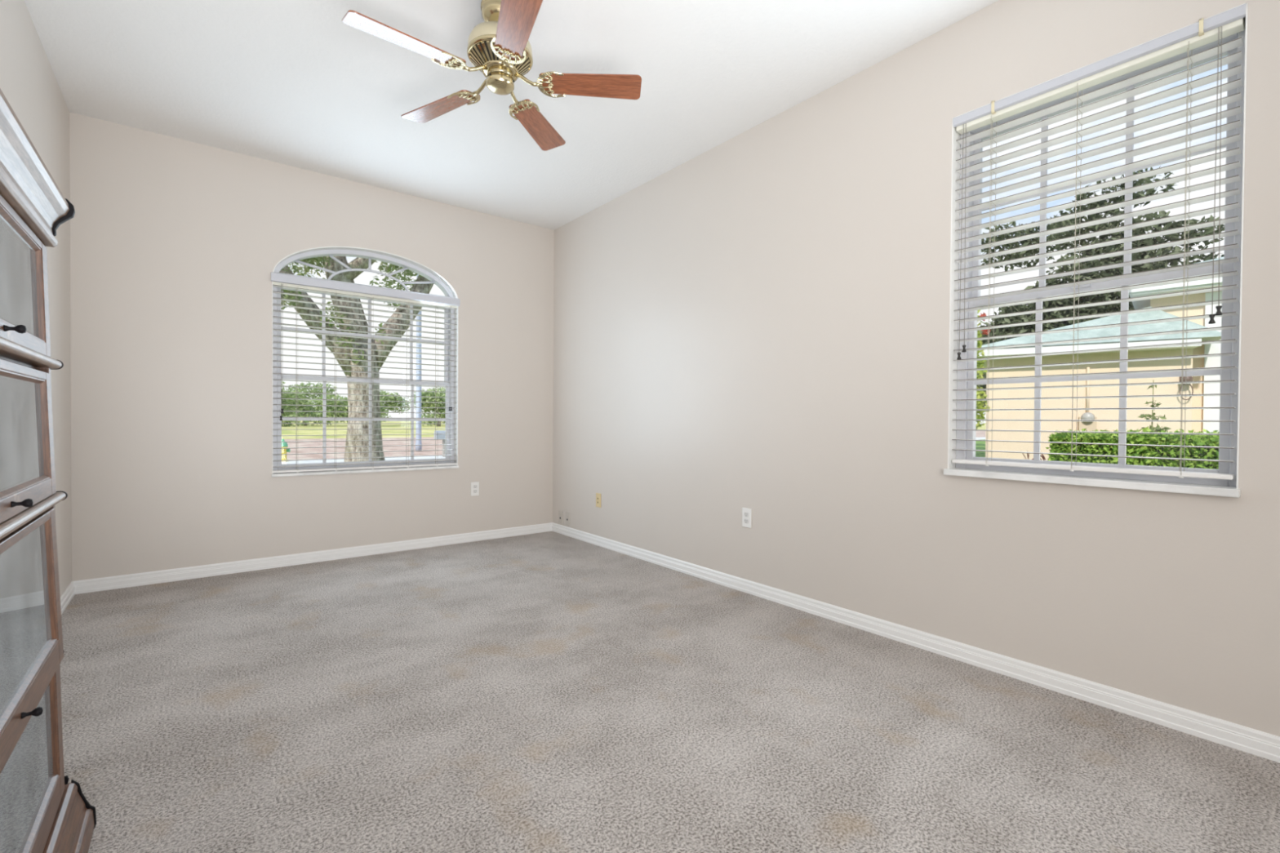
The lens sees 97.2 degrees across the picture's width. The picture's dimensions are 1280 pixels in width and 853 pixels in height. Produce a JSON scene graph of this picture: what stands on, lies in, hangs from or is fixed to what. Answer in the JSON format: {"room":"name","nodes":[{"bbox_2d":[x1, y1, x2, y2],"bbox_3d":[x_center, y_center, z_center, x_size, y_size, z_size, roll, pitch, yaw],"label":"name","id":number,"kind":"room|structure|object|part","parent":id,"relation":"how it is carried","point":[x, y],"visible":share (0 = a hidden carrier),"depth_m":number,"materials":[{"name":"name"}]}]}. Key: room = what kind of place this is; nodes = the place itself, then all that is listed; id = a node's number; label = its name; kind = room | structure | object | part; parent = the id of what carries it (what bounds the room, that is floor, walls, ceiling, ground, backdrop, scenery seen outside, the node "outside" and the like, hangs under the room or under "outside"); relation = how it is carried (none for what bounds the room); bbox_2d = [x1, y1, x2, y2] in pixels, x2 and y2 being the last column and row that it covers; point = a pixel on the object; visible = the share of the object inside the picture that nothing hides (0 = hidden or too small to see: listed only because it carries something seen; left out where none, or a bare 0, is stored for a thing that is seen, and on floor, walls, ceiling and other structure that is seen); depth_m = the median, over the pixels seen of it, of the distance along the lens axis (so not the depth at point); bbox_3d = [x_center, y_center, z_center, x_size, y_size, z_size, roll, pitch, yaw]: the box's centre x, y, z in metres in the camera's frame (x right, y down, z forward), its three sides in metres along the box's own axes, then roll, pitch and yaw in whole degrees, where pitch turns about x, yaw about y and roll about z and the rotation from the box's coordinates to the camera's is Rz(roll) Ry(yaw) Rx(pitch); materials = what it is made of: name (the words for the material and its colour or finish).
{"room":"empty bedroom","nodes":[
{"label":"empty bedroom","id":0,"kind":"room"},
{"bbox_2d":[0,0,71,595],"bbox_3d":[-1.331,-0.366,0.641,0.200,2.740,6.400,0,1,-38],"label":"wall","id":1,"kind":"structure","parent":0,"point":[28,83],"depth_m":2.83,"materials":[{"name":"paint"}]},
{"bbox_2d":[60,581,75,614],"bbox_3d":[-1.257,0.966,0.724,0.014,0.074,6.400,0,1,-38],"label":"baseboard","id":2,"kind":"structure","parent":1,"relation":"attached to","point":[67,596],"depth_m":3.05,"materials":[{"name":"white wood"}]},
{"bbox_2d":[69,111,554,581],"bbox_3d":[-2.077,-0.415,4.260,3.524,2.740,0.200,0,1,-38],"label":"wall","id":3,"kind":"structure","parent":0,"point":[176,244],"depth_m":3.69,"materials":[{"name":"paint"}]},
{"bbox_2d":[72,522,552,594],"bbox_3d":[-2.020,0.919,4.192,3.124,0.074,0.014,0,1,-38],"label":"baseboard","id":4,"kind":"structure","parent":3,"relation":"attached to","point":[90,585],"depth_m":3.87,"materials":[{"name":"white wood"}]},
{"bbox_2d":[271,246,458,476],"bbox_3d":[-2.040,-0.488,4.277,1.282,1.654,0.218,0,1,-38],"label":"window","id":5,"kind":"structure","parent":3,"relation":"in","point":[441,282],"depth_m":4.26,"materials":[{"name":"white plastic"}]},
{"bbox_3d":[-2.063,-0.662,4.305,1.201,0.656,0.029,0,1,-38],"label":"sash","id":6,"kind":"part","parent":5,"relation":"part of","materials":[{"name":"white plastic"}]},
{"bbox_3d":[-2.048,-0.034,4.288,1.201,0.649,0.032,0,1,-38],"label":"sash","id":7,"kind":"part","parent":5,"relation":"part of","materials":[{"name":"white plastic"}]},
{"bbox_3d":[-2.047,-1.164,4.283,1.266,0.294,0.080,0,1,-38],"label":"arch frame","id":8,"kind":"part","parent":5,"relation":"part of","materials":[{"name":"white plastic"}]},
{"bbox_3d":[-2.019,0.330,4.253,1.282,0.020,0.133,0,1,-38],"label":"sill","id":9,"kind":"part","parent":5,"relation":"part of","materials":[{"name":"stone"}]},
{"bbox_2d":[271,272,460,473],"bbox_3d":[-1.997,-0.358,4.224,1.290,1.356,0.087,0,1,-38],"label":"window blind","id":10,"kind":"object","parent":5,"relation":"attached to","point":[279,280],"visible":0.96,"depth_m":4.16,"materials":[{"name":"white plastic"}]},
{"bbox_3d":[-2.443,-0.520,3.844,0.002,0.905,0.005,0,1,7],"label":"pull cord","id":11,"kind":"part","parent":10,"relation":"part of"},
{"bbox_3d":[-2.437,-0.545,3.849,0.002,0.855,0.005,0,1,7],"label":"pull cord","id":12,"kind":"part","parent":10,"relation":"part of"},
{"bbox_3d":[-2.390,-0.328,3.931,0.010,1.278,0.058,0,1,-38],"label":"ladder cord","id":13,"kind":"part","parent":10,"relation":"part of","materials":[{"name":"white fabric"}]},
{"bbox_3d":[-2.011,0.308,4.243,1.272,0.016,0.052,0,1,-38],"label":"rail","id":14,"kind":"part","parent":10,"relation":"part of","materials":[{"name":"white plastic"}]},
{"bbox_3d":[-2.010,-0.329,4.232,0.010,1.278,0.058,0,1,-38],"label":"ladder cord","id":15,"kind":"part","parent":10,"relation":"part of","materials":[{"name":"white fabric"}]},
{"bbox_3d":[-1.810,-0.330,4.391,0.010,1.278,0.058,0,1,-38],"label":"ladder cord","id":16,"kind":"part","parent":10,"relation":"part of","materials":[{"name":"white fabric"}]},
{"bbox_3d":[-1.634,-0.330,4.530,0.010,1.278,0.058,0,1,-38],"label":"ladder cord","id":17,"kind":"part","parent":10,"relation":"part of","materials":[{"name":"white fabric"}]},
{"bbox_3d":[-1.535,-0.564,4.563,0.002,0.822,0.011,1,1,39],"label":"pull cord","id":18,"kind":"part","parent":10,"relation":"part of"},
{"bbox_3d":[-1.529,-0.565,4.567,0.008,0.820,0.002,0,1,-17],"label":"pull cord","id":19,"kind":"part","parent":10,"relation":"part of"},
{"bbox_2d":[471,481,479,496],"bbox_3d":[-1.373,0.520,4.700,0.070,0.114,0.009,0,1,-38],"label":"power outlet","id":20,"kind":"object","parent":3,"relation":"attached to","point":[474,486],"visible":1,"depth_m":4.70,"materials":[{"name":"white plastic"}]},
{"bbox_2d":[24,0,999,230],"bbox_3d":[-0.018,-1.815,1.656,3.524,0.150,6.800,0,1,-38],"label":"ceiling","id":21,"kind":"structure","parent":0,"point":[289,82],"depth_m":2.84,"materials":[{"name":"paint"}]},
{"bbox_2d":[342,0,641,151],"bbox_3d":[-0.611,-1.578,2.334,1.105,0.347,1.150,0,1,-38],"label":"ceiling fan","id":22,"kind":"object","parent":21,"relation":"hanging from","point":[500,47],"visible":1,"depth_m":2.32,"materials":[{"name":"brown wood"}]},
{"bbox_3d":[-0.874,-1.444,2.120,0.425,0.006,0.132,0,13,-40],"label":"fan blade","id":23,"kind":"part","parent":22,"relation":"part of","materials":[{"name":"white wood"}]},
{"bbox_3d":[-0.904,-1.450,2.562,0.425,0.006,0.132,1,13,32],"label":"fan blade","id":24,"kind":"part","parent":22,"relation":"part of","materials":[{"name":"brown wood"}]},
{"bbox_3d":[-0.668,-1.456,2.292,0.102,0.053,0.018,0,1,-40],"label":"blade arm","id":25,"kind":"part","parent":22,"relation":"part of","materials":[{"name":"gold metal"}]},
{"bbox_3d":[-0.677,-1.458,2.420,0.102,0.053,0.018,1,1,32],"label":"blade arm","id":26,"kind":"part","parent":22,"relation":"part of","materials":[{"name":"gold metal"}]},
{"bbox_2d":[466,34,533,75],"bbox_3d":[-0.584,-1.515,2.361,0.267,0.074,0.267,0,1,-38],"label":"motor housing","id":27,"kind":"object","parent":22,"relation":"attached to","point":[480,53],"depth_m":2.30,"materials":[{"name":"gold metal"}]},
{"bbox_3d":[-0.544,-1.455,2.261,0.018,0.053,0.102,0,1,-22],"label":"blade arm","id":28,"kind":"part","parent":22,"relation":"part of","materials":[{"name":"gold metal"}]},
{"bbox_3d":[-0.558,-1.458,2.467,0.018,0.053,0.102,1,1,14],"label":"blade arm","id":29,"kind":"part","parent":22,"relation":"part of","materials":[{"name":"gold metal"}]},
{"bbox_3d":[-0.443,-1.440,2.012,0.132,0.006,0.425,13,-4,-22],"label":"fan blade","id":30,"kind":"part","parent":22,"relation":"part of","materials":[{"name":"brown wood"}]},
{"bbox_3d":[-0.476,-1.456,2.369,0.102,0.053,0.018,0,1,-4],"label":"blade arm","id":31,"kind":"part","parent":22,"relation":"part of","materials":[{"name":"gold metal"}]},
{"bbox_3d":[-0.493,-1.449,2.728,0.132,0.006,0.425,-12,-2,14],"label":"fan blade","id":32,"kind":"part","parent":22,"relation":"part of","materials":[{"name":"brown wood"}]},
{"bbox_3d":[-0.208,-1.443,2.388,0.425,0.006,0.132,0,-11,-4],"label":"fan blade","id":33,"kind":"part","parent":22,"relation":"part of","materials":[{"name":"brown wood"}]},
{"bbox_2d":[60,531,1279,852],"bbox_3d":[-0.038,1.060,1.690,3.524,0.120,6.800,0,1,-38],"label":"floor","id":34,"kind":"structure","parent":0,"point":[548,691],"depth_m":1.86,"materials":[{"name":"carpet"}]},
{"bbox_2d":[0,88,96,852],"bbox_3d":[-1.172,0.235,0.902,0.311,1.537,0.975,-1,2,-38],"label":"bookcase","id":35,"kind":"object","parent":34,"relation":"on","point":[41,811],"visible":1,"depth_m":1.12,"materials":[{"name":"brown wood"}]},
{"bbox_3d":[-1.096,-0.172,0.991,0.026,0.016,0.016,-2,2,-38],"label":"door knob","id":36,"kind":"part","parent":35,"relation":"part of","materials":[{"name":"black metal"}]},
{"bbox_3d":[-1.099,-0.286,0.951,0.003,0.208,0.774,-2,2,-38],"label":"glass pane","id":37,"kind":"part","parent":35,"relation":"part of","materials":[{"name":"clear glass"}]},
{"bbox_3d":[-1.096,0.012,0.958,0.003,0.220,0.774,-2,2,-38],"label":"glass pane","id":38,"kind":"part","parent":35,"relation":"part of","materials":[{"name":"clear glass"}]},
{"bbox_3d":[-1.093,0.136,0.999,0.026,0.016,0.016,-2,2,-38],"label":"door knob","id":39,"kind":"part","parent":35,"relation":"part of","materials":[{"name":"black metal"}]},
{"bbox_3d":[-1.092,0.350,0.967,0.002,0.279,0.774,-3,3,-38],"label":"glass pane","id":40,"kind":"part","parent":35,"relation":"part of","materials":[{"name":"clear glass"}]},
{"bbox_3d":[-1.097,-0.279,0.952,0.018,0.255,0.874,-2,2,-38],"label":"lift door","id":41,"kind":"part","parent":35,"relation":"part of","materials":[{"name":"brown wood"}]},
{"bbox_3d":[-1.092,0.680,0.973,0.003,0.237,0.774,-2,2,-38],"label":"glass pane","id":42,"kind":"part","parent":35,"relation":"part of","materials":[{"name":"clear glass"}]},
{"bbox_3d":[-1.095,0.022,0.959,0.018,0.277,0.874,-2,2,-38],"label":"lift door","id":43,"kind":"part","parent":35,"relation":"part of","materials":[{"name":"brown wood"}]},
{"bbox_3d":[-1.090,0.371,0.969,0.018,0.352,0.874,-3,3,-38],"label":"lift door","id":44,"kind":"part","parent":35,"relation":"part of","materials":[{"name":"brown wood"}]},
{"bbox_3d":[-1.087,0.512,1.010,0.026,0.016,0.016,-3,3,-38],"label":"door knob","id":45,"kind":"part","parent":35,"relation":"part of","materials":[{"name":"black metal"}]},
{"bbox_3d":[-1.173,-0.478,0.871,0.300,0.097,0.946,-1,2,-38],"label":"cornice","id":46,"kind":"part","parent":35,"relation":"part of","materials":[{"name":"white wood"}]},
{"bbox_3d":[-1.090,0.707,0.975,0.018,0.303,0.874,-2,2,-38],"label":"lift door","id":47,"kind":"part","parent":35,"relation":"part of","materials":[{"name":"brown wood"}]},
{"bbox_3d":[-1.366,-0.494,1.332,0.046,0.096,0.018,-1,2,-38],"label":"cornice","id":48,"kind":"part","parent":35,"relation":"part of","materials":[{"name":"black wood"}]},
{"bbox_2d":[552,0,1279,736],"bbox_3d":[1.274,-0.373,2.705,0.200,2.740,6.400,0,1,-38],"label":"wall","id":49,"kind":"structure","parent":0,"point":[760,323],"depth_m":2.68,"materials":[{"name":"paint"}]},
{"bbox_2d":[558,510,563,524],"bbox_3d":[-0.711,0.810,5.047,0.010,0.120,0.070,0,1,-38],"label":"cable jack plate","id":50,"kind":"object","parent":49,"relation":"attached to","point":[560,512],"visible":1,"depth_m":5.04,"materials":[{"name":"beige plastic"}]},
{"bbox_2d":[565,511,569,525],"bbox_3d":[-0.636,0.809,4.952,0.010,0.120,0.070,0,1,-38],"label":"cable jack plate","id":51,"kind":"object","parent":49,"relation":"attached to","point":[567,513],"visible":1,"depth_m":4.95,"materials":[{"name":"white plastic"}]},
{"bbox_2d":[595,493,600,507],"bbox_3d":[-0.338,0.597,4.575,0.010,0.114,0.070,0,1,-38],"label":"phone jack plate","id":52,"kind":"object","parent":49,"relation":"attached to","point":[597,495],"visible":1,"depth_m":4.57,"materials":[{"name":"beige plastic"}]},
{"bbox_2d":[742,507,751,528],"bbox_3d":[0.633,0.542,3.349,0.009,0.114,0.070,0,1,-38],"label":"power outlet","id":53,"kind":"object","parent":49,"relation":"attached to","point":[746,513],"visible":1,"depth_m":3.35,"materials":[{"name":"white plastic"}]},
{"bbox_2d":[743,518,748,524],"bbox_3d":[0.631,0.561,3.348,0.003,0.027,0.033,0,1,-38],"label":"receptacle","id":54,"kind":"object","parent":53,"relation":"attached to","point":[745,520],"depth_m":3.35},
{"bbox_2d":[551,522,1279,763],"bbox_3d":[1.181,0.960,2.654,0.014,0.074,6.400,0,1,-38],"label":"baseboard","id":55,"kind":"structure","parent":49,"relation":"attached to","point":[1245,739],"depth_m":2.28,"materials":[{"name":"white wood"}]},
{"bbox_2d":[943,2,1248,497],"bbox_3d":[1.684,-0.557,2.161,0.232,1.544,0.883,0,1,-38],"label":"window","id":56,"kind":"structure","parent":49,"relation":"in","point":[1196,486],"depth_m":2.09,"materials":[{"name":"white plastic"}]},
{"bbox_3d":[1.645,0.202,2.144,0.147,0.026,0.883,0,1,-38],"label":"sill","id":57,"kind":"part","parent":56,"relation":"part of","materials":[{"name":"stone"}]},
{"bbox_2d":[951,4,1245,479],"bbox_3d":[1.640,-0.581,2.128,0.071,1.499,0.865,0,1,-38],"label":"window blind","id":58,"kind":"object","parent":56,"relation":"attached to","point":[1230,22],"visible":1,"depth_m":2.04,"materials":[{"name":"white plastic"}]},
{"bbox_3d":[1.377,-0.802,2.418,0.007,0.977,0.002,1,1,25],"label":"pull cord","id":59,"kind":"part","parent":58,"relation":"part of","materials":[{"name":"white fabric"}]},
{"bbox_3d":[1.386,-0.817,2.406,0.002,0.947,0.009,0,1,-20],"label":"pull cord","id":60,"kind":"part","parent":58,"relation":"part of","materials":[{"name":"white fabric"}]},
{"bbox_3d":[1.467,-0.565,2.358,0.058,1.438,0.010,0,1,-38],"label":"ladder cord","id":61,"kind":"part","parent":58,"relation":"part of","materials":[{"name":"white fabric"}]},
{"bbox_3d":[1.647,-0.560,2.131,0.058,1.438,0.010,0,1,-38],"label":"ladder cord","id":62,"kind":"part","parent":58,"relation":"part of","materials":[{"name":"white fabric"}]},
{"bbox_3d":[1.641,0.156,2.141,0.052,0.016,0.847,0,1,-38],"label":"rail","id":63,"kind":"part","parent":58,"relation":"part of","materials":[{"name":"white plastic"}]},
{"bbox_3d":[1.833,-0.556,1.896,0.058,1.438,0.010,0,1,-38],"label":"ladder cord","id":64,"kind":"part","parent":58,"relation":"part of","materials":[{"name":"white fabric"}]},
{"bbox_3d":[1.853,-0.819,1.817,0.006,0.922,0.002,1,1,18],"label":"pull cord","id":65,"kind":"part","parent":58,"relation":"part of","materials":[{"name":"white fabric"}]},
{"bbox_3d":[1.859,-0.832,1.809,0.002,0.897,0.009,0,1,-20],"label":"pull cord","id":66,"kind":"part","parent":58,"relation":"part of","materials":[{"name":"white fabric"}]},
{"bbox_3d":[1.697,-0.188,2.170,0.032,0.708,0.804,0,1,-38],"label":"sash","id":67,"kind":"part","parent":56,"relation":"part of","materials":[{"name":"white plastic"}]},
{"bbox_3d":[1.727,-0.897,2.181,0.029,0.758,0.804,0,1,-38],"label":"sash","id":68,"kind":"part","parent":56,"relation":"part of","materials":[{"name":"white plastic"}]},
{"label":"outside","id":69,"kind":"structure","parent":0,"visible":0},
{"bbox_2d":[975,439,985,457],"bbox_3d":[7.391,1.634,-5.174,120.000,0.300,53.600,0,1,-38],"label":"ground","id":70,"kind":"structure","parent":69,"point":[980,445],"depth_m":30.20,"materials":[{"name":"green plant"}]},
{"bbox_2d":[279,256,433,462],"bbox_3d":[-5.324,-2.167,10.588,7.230,7.081,3.860,0,1,-36],"label":"oak tree","id":71,"kind":"object","parent":70,"relation":"on","point":[327,262],"visible":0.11,"depth_m":10.25,"materials":[{"name":"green plant"}]},
{"bbox_2d":[975,310,990,429],"bbox_3d":[5.024,-0.224,8.437,0.394,3.058,0.410,0,1,6],"label":"flowering shrub","id":72,"kind":"object","parent":70,"relation":"on","point":[980,363],"visible":0.37,"depth_m":8.38,"materials":[{"name":"green plant"}]},
{"bbox_2d":[979,312,986,320],"bbox_3d":[5.087,-1.619,8.363,0.141,0.138,0.142,0,1,3],"label":"flower","id":73,"kind":"object","parent":72,"relation":"on","point":[984,314],"depth_m":8.35,"materials":[{"name":"red plant"}]},
{"bbox_2d":[981,328,990,334],"bbox_3d":[5.104,-1.413,8.330,0.151,0.130,0.117,0,1,-38],"label":"flower","id":74,"kind":"object","parent":72,"relation":"on","point":[984,331],"depth_m":8.32,"materials":[{"name":"red plant"}]},
{"bbox_2d":[977,215,1069,411],"bbox_3d":[15.641,-3.525,23.022,2.744,9.869,6.027,0,1,-38],"label":"leafy tree","id":75,"kind":"object","parent":70,"relation":"on","point":[1028,231],"visible":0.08,"depth_m":22.97,"materials":[{"name":"green plant"}]},
{"bbox_2d":[1022,450,1033,459],"bbox_3d":[6.116,0.833,8.891,0.259,0.948,0.184,0,1,0],"label":"plant","id":76,"kind":"object","parent":70,"relation":"on","point":[1028,455],"visible":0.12,"depth_m":8.88,"materials":[{"name":"red plant"}]},
{"bbox_2d":[976,165,1224,399],"bbox_3d":[13.668,-3.031,17.447,2.851,8.994,6.646,0,1,-37],"label":"evergreen tree","id":77,"kind":"object","parent":70,"relation":"on","point":[1110,308],"visible":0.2,"depth_m":16.62,"materials":[{"name":"green plant"}]},
{"bbox_2d":[977,256,1224,460],"bbox_3d":[11.393,-0.959,9.152,10.444,5.000,7.058,1,1,33],"label":"house","id":78,"kind":"structure","parent":70,"relation":"on","point":[1210,348],"depth_m":8.80,"materials":[{"name":"yellow paint"}]},
{"bbox_2d":[1078,367,1097,431],"bbox_3d":[7.047,-0.406,8.876,0.220,1.060,0.175,1,1,33],"label":"electric meter","id":79,"kind":"object","parent":78,"relation":"attached to","point":[1089,425],"visible":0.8,"depth_m":8.89,"materials":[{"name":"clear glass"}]},
{"bbox_2d":[1178,376,1193,399],"bbox_3d":[8.000,-0.584,8.264,0.154,0.397,0.165,1,1,33],"label":"wall lantern","id":80,"kind":"object","parent":78,"relation":"attached to","point":[1188,378],"visible":0.48,"depth_m":8.23,"materials":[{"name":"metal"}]},
{"bbox_3d":[7.992,-0.697,8.248,0.127,0.170,0.130,1,1,33],"label":"lamp shade","id":81,"kind":"part","parent":80,"relation":"part of","materials":[{"name":"glass"}]},
{"bbox_2d":[1045,426,1219,469],"bbox_3d":[6.410,0.661,7.295,0.877,1.334,1.846,0,1,-44],"label":"hedge","id":82,"kind":"object","parent":70,"relation":"on","point":[1087,437],"visible":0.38,"depth_m":7.04,"materials":[{"name":"green plant"}]},
{"bbox_2d":[1135,380,1170,432],"bbox_3d":[6.866,0.353,7.565,0.321,1.950,0.353,0,1,-38],"label":"sapling","id":83,"kind":"object","parent":70,"relation":"on","point":[1151,428],"visible":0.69,"depth_m":7.56,"materials":[{"name":"green plant"}]},
{"bbox_3d":[6.868,0.353,7.571,0.023,1.950,0.034,1,1,18],"label":"stem","id":84,"kind":"part","parent":83,"relation":"part of","materials":[{"name":"plant"}]},
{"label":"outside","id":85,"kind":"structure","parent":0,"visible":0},
{"bbox_2d":[284,431,986,459],"bbox_3d":[-5.556,1.059,35.337,270.000,0.300,20.800,0,1,-38],"label":"earth","id":86,"kind":"structure","parent":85,"point":[978,433],"depth_m":26.03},
{"bbox_2d":[415,273,422,451],"bbox_3d":[-9.152,-3.473,23.352,0.260,9.000,0.260,0,1,-38],"label":"pole","id":87,"kind":"object","parent":86,"relation":"on","point":[418,425],"visible":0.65,"depth_m":23.29,"materials":[{"name":"white metal"}]},
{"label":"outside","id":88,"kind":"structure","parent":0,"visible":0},
{"bbox_2d":[281,420,986,439],"bbox_3d":[-92.985,-0.585,121.581,600.000,0.300,223.000,0,1,-38],"label":"meadow","id":89,"kind":"structure","parent":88,"point":[338,428],"depth_m":59.90,"materials":[{"name":"green plant"}]},
{"bbox_2d":[281,381,311,426],"bbox_3d":[-53.851,-3.908,80.537,12.315,9.448,7.121,0,1,-38],"label":"tree","id":90,"kind":"object","parent":89,"relation":"on","point":[292,414],"visible":0.09,"depth_m":82.78,"materials":[{"name":"green plant"}]},
{"bbox_2d":[281,382,338,426],"bbox_3d":[-56.154,-3.834,93.996,12.029,8.070,7.356,0,1,-38],"label":"tree","id":91,"kind":"object","parent":89,"relation":"on","point":[306,396],"visible":0.27,"depth_m":93.94,"materials":[{"name":"green plant"}]},
{"bbox_2d":[303,392,391,422],"bbox_3d":[-46.278,-2.556,89.492,12.118,5.504,7.354,0,1,-38],"label":"tree","id":92,"kind":"object","parent":89,"relation":"on","point":[330,402],"visible":0.33,"depth_m":87.05,"materials":[{"name":"green plant"}]},
{"bbox_2d":[379,390,410,422],"bbox_3d":[-47.945,-3.193,102.728,11.986,6.971,7.171,0,1,-38],"label":"tree","id":93,"kind":"object","parent":89,"relation":"on","point":[384,397],"visible":0.32,"depth_m":103.20,"materials":[{"name":"green plant"}]},
{"bbox_2d":[409,387,445,426],"bbox_3d":[-34.568,-3.208,97.356,10.304,6.779,6.382,0,1,-38],"label":"tree","id":94,"kind":"object","parent":89,"relation":"on","point":[423,393],"visible":0.59,"depth_m":95.33,"materials":[{"name":"green plant"}]},
{"bbox_2d":[422,386,445,423],"bbox_3d":[-37.252,-3.822,110.305,10.515,7.884,7.688,0,1,-38],"label":"tree","id":95,"kind":"object","parent":89,"relation":"on","point":[433,388],"visible":0.04,"depth_m":108.02,"materials":[{"name":"green plant"}]},
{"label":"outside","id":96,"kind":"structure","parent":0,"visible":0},
{"bbox_2d":[281,437,985,464],"bbox_3d":[1.707,1.214,26.165,150.000,0.310,2.600,0,1,-38],"label":"pavement","id":97,"kind":"structure","parent":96,"point":[976,438],"depth_m":18.31,"materials":[{"name":"grey concrete"}]},
{"bbox_2d":[281,439,290,460],"bbox_3d":[-11.046,0.729,17.461,0.380,0.690,0.300,0,1,-38],"label":"fire hydrant","id":98,"kind":"object","parent":97,"relation":"on","point":[284,445],"visible":0.49,"depth_m":17.41,"materials":[{"name":"yellow metal"}]},
{"bbox_2d":[434,430,444,456],"bbox_3d":[-7.001,0.595,20.146,0.605,0.950,0.282,0,1,-38],"label":"mailbox","id":99,"kind":"object","parent":97,"relation":"on","point":[436,432],"visible":0.55,"depth_m":20.00,"materials":[{"name":"grey metal"}]},
{"bbox_3d":[-7.229,0.296,19.965,0.025,0.326,0.273,0,1,-38],"label":"door","id":100,"kind":"part","parent":99,"relation":"part of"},
{"bbox_3d":[-6.995,0.760,20.159,0.100,0.620,0.100,0,1,-38],"label":"post","id":101,"kind":"part","parent":99,"relation":"part of","materials":[{"name":"white wood"}]}
]}

